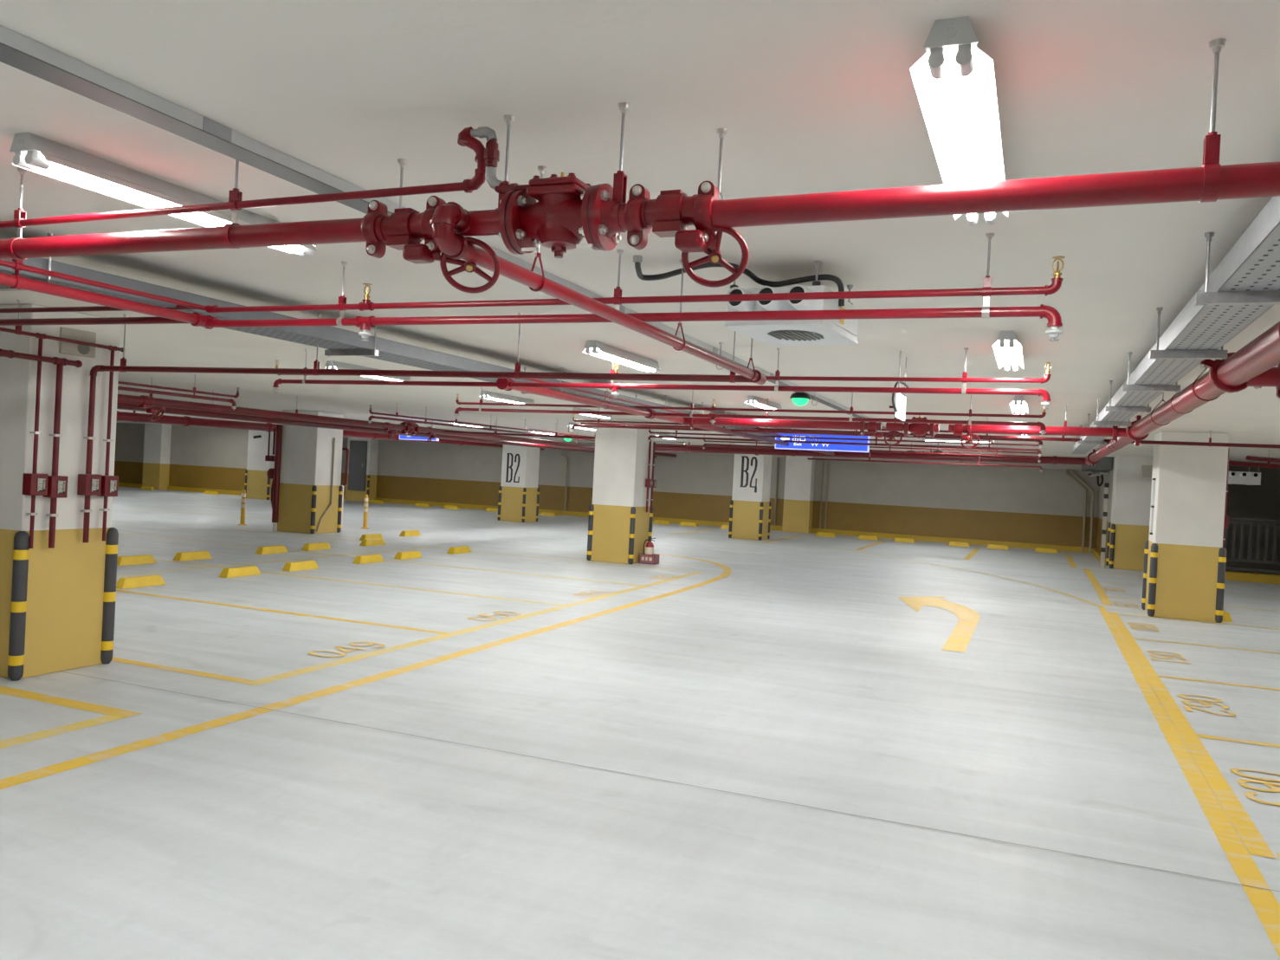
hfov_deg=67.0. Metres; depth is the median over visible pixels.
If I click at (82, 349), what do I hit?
grille
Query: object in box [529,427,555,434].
fluorescent light
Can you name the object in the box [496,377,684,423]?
pipe
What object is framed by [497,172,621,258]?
valve
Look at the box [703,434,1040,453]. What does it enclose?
pipe
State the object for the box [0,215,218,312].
pipe
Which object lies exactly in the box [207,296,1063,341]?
pipe
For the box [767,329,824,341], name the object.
grille
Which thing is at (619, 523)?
pillar
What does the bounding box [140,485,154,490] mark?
wheel stop
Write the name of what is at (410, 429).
valve
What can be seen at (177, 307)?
pipe
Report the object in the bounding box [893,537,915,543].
wheel stop
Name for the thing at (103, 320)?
pipe
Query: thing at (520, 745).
floor
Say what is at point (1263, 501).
wall
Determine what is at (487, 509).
wheel stop
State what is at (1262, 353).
pipe
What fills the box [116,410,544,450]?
pipe
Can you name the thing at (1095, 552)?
baseboard
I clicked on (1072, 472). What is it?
conduit
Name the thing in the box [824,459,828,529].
conduit
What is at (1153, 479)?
strip
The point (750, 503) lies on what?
pillar
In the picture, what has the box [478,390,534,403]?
fluorescent light
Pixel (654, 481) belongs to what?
riser pipe
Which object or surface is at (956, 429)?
valve
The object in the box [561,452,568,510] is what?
conduit
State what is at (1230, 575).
trim
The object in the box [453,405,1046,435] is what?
pipe
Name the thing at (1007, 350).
fluorescent light
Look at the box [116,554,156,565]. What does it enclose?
wheel stop
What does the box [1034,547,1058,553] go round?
wheel stop
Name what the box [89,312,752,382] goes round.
pipe
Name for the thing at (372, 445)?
pillar
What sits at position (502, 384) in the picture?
pipe fitting
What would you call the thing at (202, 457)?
wall
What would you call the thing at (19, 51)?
cable tray
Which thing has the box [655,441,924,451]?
pipe
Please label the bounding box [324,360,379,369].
fluorescent light
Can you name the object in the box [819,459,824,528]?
conduit
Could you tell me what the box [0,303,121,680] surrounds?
pillar
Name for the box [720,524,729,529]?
wheel stop
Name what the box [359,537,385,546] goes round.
wheel stop
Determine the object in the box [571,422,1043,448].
pipe
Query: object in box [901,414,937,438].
valve
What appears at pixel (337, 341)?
cable tray
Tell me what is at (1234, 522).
fence
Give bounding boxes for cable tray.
[0,25,901,432]
[0,232,777,439]
[1071,196,1279,453]
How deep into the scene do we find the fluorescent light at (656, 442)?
27.29 m
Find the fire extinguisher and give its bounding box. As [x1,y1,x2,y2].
[643,537,655,555]
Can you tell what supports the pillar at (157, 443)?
on the floor
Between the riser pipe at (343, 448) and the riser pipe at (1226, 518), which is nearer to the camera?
the riser pipe at (1226, 518)
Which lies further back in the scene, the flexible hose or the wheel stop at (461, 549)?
the wheel stop at (461, 549)
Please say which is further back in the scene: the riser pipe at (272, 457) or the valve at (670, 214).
the riser pipe at (272, 457)
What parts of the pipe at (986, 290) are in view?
hanger rod, hanger rod, hanger rod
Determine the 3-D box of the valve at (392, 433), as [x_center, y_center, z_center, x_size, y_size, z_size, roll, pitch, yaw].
[-4.499,-0.879,17.448,0.178,0.303,0.500,3,0,9]
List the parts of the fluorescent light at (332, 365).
plate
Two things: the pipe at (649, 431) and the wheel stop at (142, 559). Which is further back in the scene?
the pipe at (649, 431)
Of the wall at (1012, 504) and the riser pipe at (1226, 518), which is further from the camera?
the wall at (1012, 504)
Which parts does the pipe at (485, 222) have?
hanger rod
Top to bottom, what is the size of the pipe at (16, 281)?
0.305 m
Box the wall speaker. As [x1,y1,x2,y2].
[58,326,96,357]
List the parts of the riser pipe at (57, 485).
valve handle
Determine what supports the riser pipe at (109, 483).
attached to the pillar at (57, 604)
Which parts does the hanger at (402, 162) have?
hanger rod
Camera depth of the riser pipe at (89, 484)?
6.83 m
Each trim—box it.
[342,436,1081,470]
[1224,570,1279,583]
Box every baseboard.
[117,482,241,495]
[343,495,1096,552]
[1091,547,1106,565]
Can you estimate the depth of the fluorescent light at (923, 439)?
17.24 m
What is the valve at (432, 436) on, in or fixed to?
attached to the pipe at (121, 397)
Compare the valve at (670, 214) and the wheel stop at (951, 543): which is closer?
the valve at (670, 214)
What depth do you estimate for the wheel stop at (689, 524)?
30.20 m
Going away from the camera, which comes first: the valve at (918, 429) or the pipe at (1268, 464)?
the valve at (918, 429)
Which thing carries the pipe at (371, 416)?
hanging from the ceiling
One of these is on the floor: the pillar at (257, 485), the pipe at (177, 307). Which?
the pillar at (257, 485)
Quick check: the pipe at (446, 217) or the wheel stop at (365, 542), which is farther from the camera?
the wheel stop at (365, 542)
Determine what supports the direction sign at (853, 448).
hanging from the ceiling
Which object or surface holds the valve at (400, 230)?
attached to the pipe at (485, 222)
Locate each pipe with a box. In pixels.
[0,126,529,227]
[0,200,387,259]
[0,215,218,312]
[0,268,219,329]
[0,299,122,351]
[0,304,196,312]
[0,316,187,325]
[0,348,82,367]
[22,336,48,548]
[42,362,68,548]
[77,374,101,542]
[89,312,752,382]
[99,349,118,540]
[116,376,676,457]
[116,388,656,458]
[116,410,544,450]
[117,374,239,398]
[117,386,236,408]
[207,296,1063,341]
[208,232,1065,312]
[265,427,271,460]
[266,467,274,508]
[270,427,276,461]
[271,374,1051,408]
[271,424,282,530]
[274,347,1052,383]
[342,446,349,485]
[368,402,589,436]
[368,406,594,440]
[420,114,515,252]
[429,165,766,384]
[444,416,652,441]
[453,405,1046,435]
[455,386,1046,418]
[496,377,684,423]
[522,378,782,436]
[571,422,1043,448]
[572,407,1040,435]
[581,418,1279,448]
[609,102,651,249]
[645,441,652,511]
[647,433,1041,457]
[648,424,1039,446]
[649,441,656,510]
[654,439,774,455]
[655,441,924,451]
[681,398,864,434]
[684,413,834,455]
[693,38,1279,245]
[702,443,1040,462]
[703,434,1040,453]
[774,442,1087,465]
[807,436,1042,471]
[885,422,939,432]
[966,403,1128,443]
[1084,321,1279,465]
[1222,447,1229,544]
[1228,449,1279,468]
[1245,363,1279,398]
[1245,455,1279,462]
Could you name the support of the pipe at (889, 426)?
attached to the valve at (870, 426)
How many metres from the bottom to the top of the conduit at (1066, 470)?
2.288 m
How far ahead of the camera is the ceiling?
2.83 m
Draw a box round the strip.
[1149,478,1156,534]
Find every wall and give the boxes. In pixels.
[113,422,248,491]
[340,439,1099,547]
[1096,456,1114,556]
[1225,465,1279,574]
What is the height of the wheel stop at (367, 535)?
0.118 m
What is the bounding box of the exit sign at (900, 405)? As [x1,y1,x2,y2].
[892,350,909,420]
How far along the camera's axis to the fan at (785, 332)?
4.15 m
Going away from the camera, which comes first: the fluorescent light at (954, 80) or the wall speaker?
the fluorescent light at (954, 80)
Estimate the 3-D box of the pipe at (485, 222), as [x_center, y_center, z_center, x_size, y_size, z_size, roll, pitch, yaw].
[-0.447,-0.786,2.593,0.271,0.355,0.092,3,0,22]
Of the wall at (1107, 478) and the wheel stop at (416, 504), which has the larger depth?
the wheel stop at (416, 504)
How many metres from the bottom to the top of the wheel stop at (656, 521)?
0.118 m
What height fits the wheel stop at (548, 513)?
0.118 m
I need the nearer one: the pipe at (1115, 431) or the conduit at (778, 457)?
the pipe at (1115, 431)
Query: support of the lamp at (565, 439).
hanging from the ceiling
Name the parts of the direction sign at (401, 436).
panel, frame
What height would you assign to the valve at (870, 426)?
0.260 m
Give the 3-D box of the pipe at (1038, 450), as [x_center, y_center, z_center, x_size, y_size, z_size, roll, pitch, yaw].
[3.083,-0.580,15.713,6.378,0.161,0.060,3,0,22]
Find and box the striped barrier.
[1099,482,1109,567]
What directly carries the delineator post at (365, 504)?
on the floor
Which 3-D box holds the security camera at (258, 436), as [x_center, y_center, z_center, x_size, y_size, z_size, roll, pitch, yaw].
[-13.109,-1.483,33.300,0.388,0.136,0.159,3,1,-32]
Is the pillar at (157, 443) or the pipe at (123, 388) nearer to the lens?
the pipe at (123, 388)
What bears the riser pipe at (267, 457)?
attached to the riser pipe at (272, 457)
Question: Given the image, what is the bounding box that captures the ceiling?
[0,0,1279,463]
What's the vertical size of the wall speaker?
0.180 m
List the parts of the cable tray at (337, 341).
rod, rod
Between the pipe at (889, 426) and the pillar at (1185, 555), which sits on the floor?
the pillar at (1185, 555)
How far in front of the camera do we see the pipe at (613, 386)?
6.97 m
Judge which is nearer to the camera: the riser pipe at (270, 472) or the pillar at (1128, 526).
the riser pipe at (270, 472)
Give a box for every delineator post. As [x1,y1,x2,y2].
[237,489,246,524]
[360,494,369,528]
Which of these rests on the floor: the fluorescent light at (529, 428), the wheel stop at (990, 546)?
the wheel stop at (990, 546)
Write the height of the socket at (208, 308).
0.040 m
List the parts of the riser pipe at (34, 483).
valve handle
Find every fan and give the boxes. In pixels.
[724,260,858,345]
[1228,466,1260,484]
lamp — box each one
[563,427,571,440]
[789,392,810,405]
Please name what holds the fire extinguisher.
in the stand
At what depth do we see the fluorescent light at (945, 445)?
20.63 m
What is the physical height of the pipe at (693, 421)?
0.384 m
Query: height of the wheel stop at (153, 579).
0.118 m
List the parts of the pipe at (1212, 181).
hanger rod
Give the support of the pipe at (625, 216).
hanging from the ceiling
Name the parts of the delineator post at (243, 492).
post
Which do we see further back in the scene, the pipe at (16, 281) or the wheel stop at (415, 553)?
the wheel stop at (415, 553)
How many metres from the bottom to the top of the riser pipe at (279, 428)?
2.200 m
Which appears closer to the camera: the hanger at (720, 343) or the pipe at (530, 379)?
the hanger at (720, 343)
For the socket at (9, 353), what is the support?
attached to the pipe at (9, 353)
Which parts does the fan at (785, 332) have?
hanger rod, hanger rod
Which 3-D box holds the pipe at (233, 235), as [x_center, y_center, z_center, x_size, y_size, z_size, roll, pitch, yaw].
[-2.971,-0.824,3.628,4.876,0.155,0.092,3,0,22]
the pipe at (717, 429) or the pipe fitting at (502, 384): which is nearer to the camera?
the pipe fitting at (502, 384)
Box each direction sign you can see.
[399,420,439,440]
[775,427,869,452]
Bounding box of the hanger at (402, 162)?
[397,158,407,208]
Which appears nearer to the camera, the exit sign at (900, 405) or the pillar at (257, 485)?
the exit sign at (900, 405)
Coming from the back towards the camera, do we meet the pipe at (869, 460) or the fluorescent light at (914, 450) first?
the fluorescent light at (914, 450)
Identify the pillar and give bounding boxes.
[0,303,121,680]
[142,423,171,489]
[244,429,276,499]
[277,409,343,533]
[344,436,378,501]
[497,434,540,522]
[586,418,654,563]
[728,442,772,540]
[782,455,814,533]
[1105,455,1153,570]
[1141,431,1228,622]
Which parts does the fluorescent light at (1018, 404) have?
plate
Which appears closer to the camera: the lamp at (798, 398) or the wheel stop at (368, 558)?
the lamp at (798, 398)
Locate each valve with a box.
[136,394,165,421]
[374,207,500,293]
[384,421,397,439]
[399,421,419,434]
[426,426,436,442]
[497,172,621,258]
[640,189,748,287]
[863,421,902,446]
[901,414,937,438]
[948,423,979,448]
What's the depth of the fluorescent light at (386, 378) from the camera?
10.12 m
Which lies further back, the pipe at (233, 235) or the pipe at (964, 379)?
the pipe at (964, 379)
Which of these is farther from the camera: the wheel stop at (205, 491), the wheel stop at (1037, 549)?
the wheel stop at (205, 491)
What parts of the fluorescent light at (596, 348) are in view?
plate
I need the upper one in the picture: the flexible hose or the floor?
the flexible hose
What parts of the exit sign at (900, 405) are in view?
panel, cord, hanging rod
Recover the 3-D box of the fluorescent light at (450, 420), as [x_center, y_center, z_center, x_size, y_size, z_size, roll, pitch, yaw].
[-3.805,-1.234,21.311,0.158,0.092,1.234,3,0,22]
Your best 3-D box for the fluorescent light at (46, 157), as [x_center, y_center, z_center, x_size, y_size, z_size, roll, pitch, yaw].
[-1.671,-0.984,2.978,0.350,0.092,0.682,3,0,22]
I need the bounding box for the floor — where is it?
[0,485,1279,959]
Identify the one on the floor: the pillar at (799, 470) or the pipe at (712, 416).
the pillar at (799, 470)
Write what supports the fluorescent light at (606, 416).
attached to the ceiling
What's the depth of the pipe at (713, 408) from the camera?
9.95 m
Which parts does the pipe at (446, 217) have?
hanger rod, hanger rod, hanger rod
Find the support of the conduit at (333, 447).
attached to the pillar at (307, 451)
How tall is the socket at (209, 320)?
0.053 m
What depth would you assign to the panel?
35.88 m
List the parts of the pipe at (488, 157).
hanger rod, hanger rod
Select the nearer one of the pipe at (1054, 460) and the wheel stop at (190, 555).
the wheel stop at (190, 555)
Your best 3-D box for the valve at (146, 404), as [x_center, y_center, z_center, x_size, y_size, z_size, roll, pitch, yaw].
[-6.430,-0.935,12.738,0.191,0.325,0.536,3,0,9]
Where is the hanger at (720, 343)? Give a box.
[716,342,723,369]
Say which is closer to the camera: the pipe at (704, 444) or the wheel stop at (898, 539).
the pipe at (704, 444)
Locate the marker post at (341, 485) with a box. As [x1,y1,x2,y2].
[341,484,343,529]
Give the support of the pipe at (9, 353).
attached to the riser pipe at (57, 485)
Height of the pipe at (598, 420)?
0.232 m
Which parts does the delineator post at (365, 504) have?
post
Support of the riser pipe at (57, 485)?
attached to the pillar at (57, 604)
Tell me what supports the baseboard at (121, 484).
attached to the wall at (202, 457)
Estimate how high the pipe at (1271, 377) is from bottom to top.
0.400 m
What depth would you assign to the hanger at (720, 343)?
6.63 m
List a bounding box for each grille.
[77,343,90,354]
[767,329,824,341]
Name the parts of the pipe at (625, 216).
hanger rod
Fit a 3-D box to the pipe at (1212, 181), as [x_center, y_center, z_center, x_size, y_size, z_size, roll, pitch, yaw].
[2.085,-0.643,1.554,4.191,0.367,0.092,3,0,22]
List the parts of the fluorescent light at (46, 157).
plate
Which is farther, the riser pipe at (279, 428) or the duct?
the duct
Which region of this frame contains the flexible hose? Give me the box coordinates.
[633,254,844,306]
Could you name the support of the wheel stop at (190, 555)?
on the floor
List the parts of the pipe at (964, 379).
hanger rod, hanger rod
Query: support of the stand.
on the floor
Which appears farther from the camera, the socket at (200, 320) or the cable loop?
the cable loop
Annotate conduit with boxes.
[316,437,335,531]
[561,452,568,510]
[773,457,778,525]
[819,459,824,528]
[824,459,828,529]
[1065,469,1087,551]
[1069,469,1094,552]
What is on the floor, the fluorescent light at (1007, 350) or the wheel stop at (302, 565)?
the wheel stop at (302, 565)
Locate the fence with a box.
[1222,516,1279,573]
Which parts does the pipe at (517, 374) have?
hanger rod, hanger rod, hanger rod, hanger rod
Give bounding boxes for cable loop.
[1096,473,1103,486]
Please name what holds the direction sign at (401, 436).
hanging from the ceiling
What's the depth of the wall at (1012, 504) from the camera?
29.65 m
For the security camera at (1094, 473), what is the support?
attached to the wall at (1107, 478)
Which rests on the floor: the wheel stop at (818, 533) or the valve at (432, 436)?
the wheel stop at (818, 533)
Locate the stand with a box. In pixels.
[639,552,659,564]
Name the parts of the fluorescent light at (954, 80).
plate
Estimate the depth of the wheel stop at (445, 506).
33.64 m
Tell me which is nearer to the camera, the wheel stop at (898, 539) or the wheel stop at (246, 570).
the wheel stop at (246, 570)
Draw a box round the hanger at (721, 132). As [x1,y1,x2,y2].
[716,128,728,199]
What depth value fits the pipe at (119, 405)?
16.57 m
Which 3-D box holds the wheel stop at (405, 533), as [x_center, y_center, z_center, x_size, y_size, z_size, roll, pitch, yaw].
[-4.903,1.133,20.637,0.146,0.118,0.594,3,0,22]
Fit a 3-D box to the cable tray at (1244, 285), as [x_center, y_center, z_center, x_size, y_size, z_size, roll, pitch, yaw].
[3.773,-0.661,7.433,0.322,0.250,20.600,3,0,22]
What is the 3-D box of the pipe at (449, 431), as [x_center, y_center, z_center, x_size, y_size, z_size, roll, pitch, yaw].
[-1.823,-0.974,18.106,4.400,0.360,0.047,3,0,22]
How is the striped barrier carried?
on the floor
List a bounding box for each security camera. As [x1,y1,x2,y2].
[252,434,265,438]
[1087,471,1107,476]
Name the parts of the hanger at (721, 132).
hanger rod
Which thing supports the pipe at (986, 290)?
hanging from the ceiling
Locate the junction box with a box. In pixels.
[1141,465,1152,477]
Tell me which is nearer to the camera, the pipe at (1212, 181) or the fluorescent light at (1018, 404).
the pipe at (1212, 181)
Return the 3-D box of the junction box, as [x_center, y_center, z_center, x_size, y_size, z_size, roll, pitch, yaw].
[11.170,-0.185,21.202,0.300,0.260,0.100,3,0,22]
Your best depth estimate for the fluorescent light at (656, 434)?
22.48 m
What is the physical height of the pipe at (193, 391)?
0.230 m
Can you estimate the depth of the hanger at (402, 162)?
2.97 m
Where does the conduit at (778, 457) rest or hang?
attached to the wall at (1012, 504)
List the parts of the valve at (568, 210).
tag plate, tag plate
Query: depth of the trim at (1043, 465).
28.31 m
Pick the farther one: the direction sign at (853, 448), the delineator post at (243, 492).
the delineator post at (243, 492)
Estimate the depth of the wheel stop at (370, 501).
34.85 m
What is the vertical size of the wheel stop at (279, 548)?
0.118 m
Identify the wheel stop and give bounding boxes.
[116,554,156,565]
[116,574,166,588]
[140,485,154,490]
[172,549,212,561]
[203,490,218,494]
[218,565,261,577]
[254,544,288,554]
[281,559,318,571]
[301,542,331,550]
[352,553,384,563]
[359,533,383,540]
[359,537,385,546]
[368,499,383,504]
[394,549,421,559]
[399,530,420,536]
[414,503,430,507]
[443,504,459,509]
[446,545,471,554]
[485,508,497,511]
[539,511,556,516]
[652,519,671,524]
[678,522,698,526]
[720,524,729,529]
[814,531,835,536]
[857,535,879,540]
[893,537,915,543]
[947,541,969,547]
[986,543,1009,549]
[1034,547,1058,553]
[1222,609,1232,621]
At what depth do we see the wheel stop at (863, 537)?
27.86 m
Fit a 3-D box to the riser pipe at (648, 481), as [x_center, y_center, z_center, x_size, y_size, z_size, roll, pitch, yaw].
[0.171,-0.055,17.245,0.100,1.260,0.140,3,0,22]
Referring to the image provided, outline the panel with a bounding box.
[347,439,368,491]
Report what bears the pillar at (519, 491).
on the floor
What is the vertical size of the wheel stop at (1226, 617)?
0.118 m
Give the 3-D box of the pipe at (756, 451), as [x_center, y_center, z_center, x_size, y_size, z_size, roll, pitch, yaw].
[0.950,-0.825,21.453,4.201,0.427,0.164,3,0,22]
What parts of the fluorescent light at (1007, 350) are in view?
plate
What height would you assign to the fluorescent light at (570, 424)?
0.092 m
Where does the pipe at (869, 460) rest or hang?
hanging from the ceiling
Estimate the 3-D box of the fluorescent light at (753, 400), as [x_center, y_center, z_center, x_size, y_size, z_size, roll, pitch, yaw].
[1.466,-0.888,11.364,0.158,0.092,1.234,3,0,22]
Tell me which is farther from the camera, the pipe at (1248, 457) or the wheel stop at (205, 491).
the wheel stop at (205, 491)
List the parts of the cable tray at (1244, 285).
rod, rod, rod, rod, rod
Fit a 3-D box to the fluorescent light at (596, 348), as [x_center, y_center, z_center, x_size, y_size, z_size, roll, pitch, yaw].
[-0.119,-0.939,7.443,0.158,0.092,1.234,3,0,22]
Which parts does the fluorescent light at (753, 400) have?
plate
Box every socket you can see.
[0,348,14,358]
[190,311,213,329]
[205,304,218,312]
[205,316,219,327]
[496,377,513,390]
[507,381,513,387]
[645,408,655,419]
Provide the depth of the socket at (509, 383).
7.58 m
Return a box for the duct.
[1081,455,1112,471]
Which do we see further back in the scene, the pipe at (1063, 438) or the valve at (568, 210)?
the pipe at (1063, 438)
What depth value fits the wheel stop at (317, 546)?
16.46 m
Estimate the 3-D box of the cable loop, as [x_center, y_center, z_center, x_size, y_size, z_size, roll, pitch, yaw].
[11.652,-0.030,24.541,0.180,0.397,0.693,3,0,15]
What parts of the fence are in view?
post, rail, rail, rail, rail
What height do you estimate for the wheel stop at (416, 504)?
0.118 m
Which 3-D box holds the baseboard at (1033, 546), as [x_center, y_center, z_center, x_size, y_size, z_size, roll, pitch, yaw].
[-4.685,1.024,34.048,37.620,0.150,0.120,3,0,22]
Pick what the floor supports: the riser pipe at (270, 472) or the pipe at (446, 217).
the riser pipe at (270, 472)
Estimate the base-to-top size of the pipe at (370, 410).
0.230 m
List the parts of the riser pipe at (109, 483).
valve handle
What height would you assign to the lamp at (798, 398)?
0.126 m
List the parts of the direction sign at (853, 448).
frame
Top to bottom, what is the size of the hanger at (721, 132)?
0.239 m
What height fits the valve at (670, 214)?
0.219 m
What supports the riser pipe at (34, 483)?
attached to the pillar at (57, 604)
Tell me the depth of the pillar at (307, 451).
20.02 m
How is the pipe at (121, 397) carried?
hanging from the ceiling
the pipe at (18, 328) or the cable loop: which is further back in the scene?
the cable loop
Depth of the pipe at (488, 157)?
2.76 m
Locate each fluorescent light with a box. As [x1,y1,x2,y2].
[9,132,224,208]
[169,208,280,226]
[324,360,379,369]
[364,375,410,381]
[449,420,484,426]
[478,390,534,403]
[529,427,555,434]
[568,422,595,430]
[572,407,612,419]
[581,340,661,372]
[653,440,685,444]
[654,433,677,439]
[744,395,781,412]
[909,16,1008,225]
[914,450,962,452]
[922,438,995,442]
[940,445,1002,450]
[992,330,1023,371]
[1009,394,1027,413]
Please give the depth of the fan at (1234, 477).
18.91 m
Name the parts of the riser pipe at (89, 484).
valve handle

